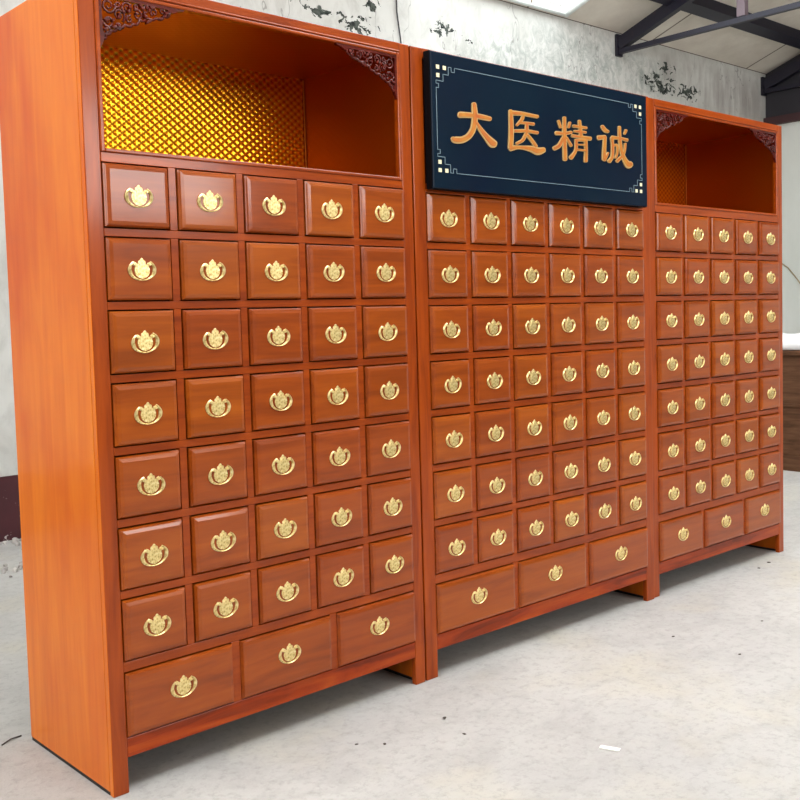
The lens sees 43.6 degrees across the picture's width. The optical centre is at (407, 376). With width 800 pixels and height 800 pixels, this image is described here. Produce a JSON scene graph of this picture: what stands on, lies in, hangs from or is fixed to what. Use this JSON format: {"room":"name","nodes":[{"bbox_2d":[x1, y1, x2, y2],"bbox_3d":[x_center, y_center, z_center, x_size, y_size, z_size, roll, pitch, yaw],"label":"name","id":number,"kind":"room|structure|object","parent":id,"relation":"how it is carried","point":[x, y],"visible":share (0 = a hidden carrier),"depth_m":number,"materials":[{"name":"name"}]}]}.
{"room":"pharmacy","nodes":[
{"label":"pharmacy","id":0,"kind":"room"},
{"bbox_2d":[0,0,765,476],"bbox_3d":[-1.321,-1.128,7.057,15.300,4.040,0.200,-5,5,-42],"label":"wall","id":1,"kind":"structure","parent":0,"point":[491,31],"depth_m":8.82,"materials":[{"name":"paint"}]},
{"bbox_2d":[0,475,20,541],"bbox_3d":[-1.276,0.702,7.025,15.100,0.390,0.006,-5,5,-42],"label":"baseboard","id":2,"kind":"structure","parent":1,"relation":"attached to","point":[10,524],"depth_m":6.02,"materials":[{"name":"red paint"}]},
{"bbox_2d":[396,0,401,43],"bbox_3d":[-0.036,-2.004,8.028,0.082,2.400,0.010,-5,5,-42],"label":"cable","id":3,"kind":"object","parent":1,"relation":"attached to","point":[396,0],"visible":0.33,"depth_m":7.96,"materials":[{"name":"grey plastic"}]},
{"bbox_2d":[615,0,799,57],"bbox_3d":[5.567,-3.677,5.960,0.090,2.196,10.489,-5,5,-42],"label":"roof truss","id":4,"kind":"object","parent":1,"relation":"attached to","point":[623,43],"visible":1,"depth_m":9.41,"materials":[{"name":"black metal"}]},
{"bbox_2d":[650,0,799,48],"bbox_3d":[3.316,-3.626,10.105,3.720,0.141,0.120,-5,5,-42],"label":"purlin","id":5,"kind":"object","parent":4,"relation":"on","point":[713,10],"visible":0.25,"depth_m":10.22,"materials":[{"name":"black metal"}]},
{"bbox_2d":[0,470,799,799],"bbox_3d":[2.240,1.112,3.129,15.500,0.150,10.920,-5,5,-42],"label":"floor","id":6,"kind":"structure","parent":0,"point":[535,700],"depth_m":3.19,"materials":[{"name":"concrete"}]},
{"bbox_2d":[0,537,22,577],"bbox_3d":[-1.991,1.006,5.371,2.621,0.051,1.492,-5,5,-42],"label":"rubble","id":7,"kind":"object","parent":6,"relation":"on","point":[15,539],"visible":0.09,"depth_m":5.37,"materials":[{"name":"white stone"}]},
{"bbox_2d":[1,735,21,745],"bbox_3d":[-1.233,1.129,3.106,0.011,0.006,0.076,0,4,27],"label":"twig","id":8,"kind":"object","parent":6,"relation":"on","point":[19,735],"visible":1,"depth_m":3.11,"materials":[{"name":"brown"}]},
{"bbox_2d":[0,0,424,797],"bbox_3d":[-0.578,0.005,3.239,1.178,2.200,0.568,-5,5,-43],"label":"medicine cabinet","id":9,"kind":"object","parent":6,"relation":"on","point":[208,205],"visible":1,"depth_m":2.96,"materials":[{"name":"brown wood"}]},
{"bbox_2d":[408,46,653,680],"bbox_3d":[0.375,-0.074,4.109,1.383,2.200,0.568,-5,5,-42],"label":"medicine cabinet","id":10,"kind":"object","parent":6,"relation":"on","point":[533,316],"visible":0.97,"depth_m":3.83,"materials":[{"name":"brown wood"}]},
{"bbox_2d":[423,50,646,207],"bbox_3d":[0.540,-0.916,3.835,1.256,0.467,0.041,-5,5,-42],"label":"sign board","id":11,"kind":"object","parent":10,"relation":"attached to","point":[491,129],"visible":1,"depth_m":3.74,"materials":[{"name":"blue paint"}]},
{"bbox_2d":[599,745,620,751],"bbox_3d":[0.594,1.092,2.933,0.062,0.003,0.020,0,4,27],"label":"paper scrap","id":12,"kind":"object","parent":6,"relation":"on","point":[616,749],"visible":1,"depth_m":2.93,"materials":[{"name":"white paper"}]},
{"bbox_2d":[648,98,783,597],"bbox_3d":[1.326,-0.153,4.973,1.180,2.200,0.568,-5,5,-42],"label":"medicine cabinet","id":13,"kind":"object","parent":6,"relation":"on","point":[715,178],"visible":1,"depth_m":4.80,"materials":[{"name":"brown wood"}]},
{"bbox_2d":[783,350,799,471],"bbox_3d":[3.243,0.248,7.949,0.730,0.935,1.440,-5,5,-42],"label":"wooden chest","id":14,"kind":"object","parent":6,"relation":"on","point":[791,358],"visible":0.12,"depth_m":7.73,"materials":[{"name":"brown wood"}]},
{"bbox_2d":[783,333,799,349],"bbox_3d":[3.187,-0.288,7.879,0.500,0.138,1.100,-5,5,-42],"label":"folded cloth","id":15,"kind":"object","parent":14,"relation":"on","point":[790,341],"visible":0.3,"depth_m":7.78,"materials":[{"name":"white"}]},
{"bbox_2d":[499,0,799,73],"bbox_3d":[2.114,-3.500,2.849,15.500,2.230,10.920,-5,5,-42],"label":"ceiling","id":16,"kind":"structure","parent":0,"point":[728,45],"depth_m":10.20,"materials":[{"name":"white paint"}]},
{"bbox_2d":[507,0,588,16],"bbox_3d":[1.327,-3.580,7.953,1.990,0.673,1.790,-5,5,-42],"label":"trim","id":17,"kind":"structure","parent":16,"relation":"attached to","point":[580,3],"depth_m":9.10,"materials":[{"name":"white paint"}]},
{"bbox_2d":[547,0,572,5],"bbox_3d":[1.328,-3.664,7.944,1.930,0.626,1.760,-5,5,-42],"label":"window","id":18,"kind":"structure","parent":16,"relation":"attached to","point":[562,2],"depth_m":9.18,"materials":[{"name":"white"}]},
{"bbox_2d":[765,54,799,333],"bbox_3d":[7.854,-2.224,8.045,0.200,5.602,10.520,-5,5,-42],"label":"wall","id":19,"kind":"structure","parent":0,"point":[790,132],"depth_m":11.71,"materials":[{"name":"paint"}]},
{"bbox_2d":[761,58,799,95],"bbox_3d":[7.673,-3.820,7.845,0.090,2.196,10.489,-5,5,-42],"label":"roof truss","id":20,"kind":"object","parent":19,"relation":"attached to","point":[768,84],"visible":1,"depth_m":11.58,"materials":[{"name":"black metal"}]},
{"bbox_2d":[763,112,799,124],"bbox_3d":[7.814,-2.874,7.985,0.260,0.090,10.519,-5,5,-42],"label":"trim","id":21,"kind":"structure","parent":19,"relation":"on","point":[793,117],"depth_m":11.63,"materials":[{"name":"red paint"}]},
{"bbox_2d":[782,263,799,282],"bbox_3d":[4.672,-1.116,11.575,0.014,0.471,0.765,-5,5,-42],"label":"rope","id":22,"kind":"object","parent":19,"relation":"hanging from","point":[782,263],"visible":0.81,"depth_m":11.73,"materials":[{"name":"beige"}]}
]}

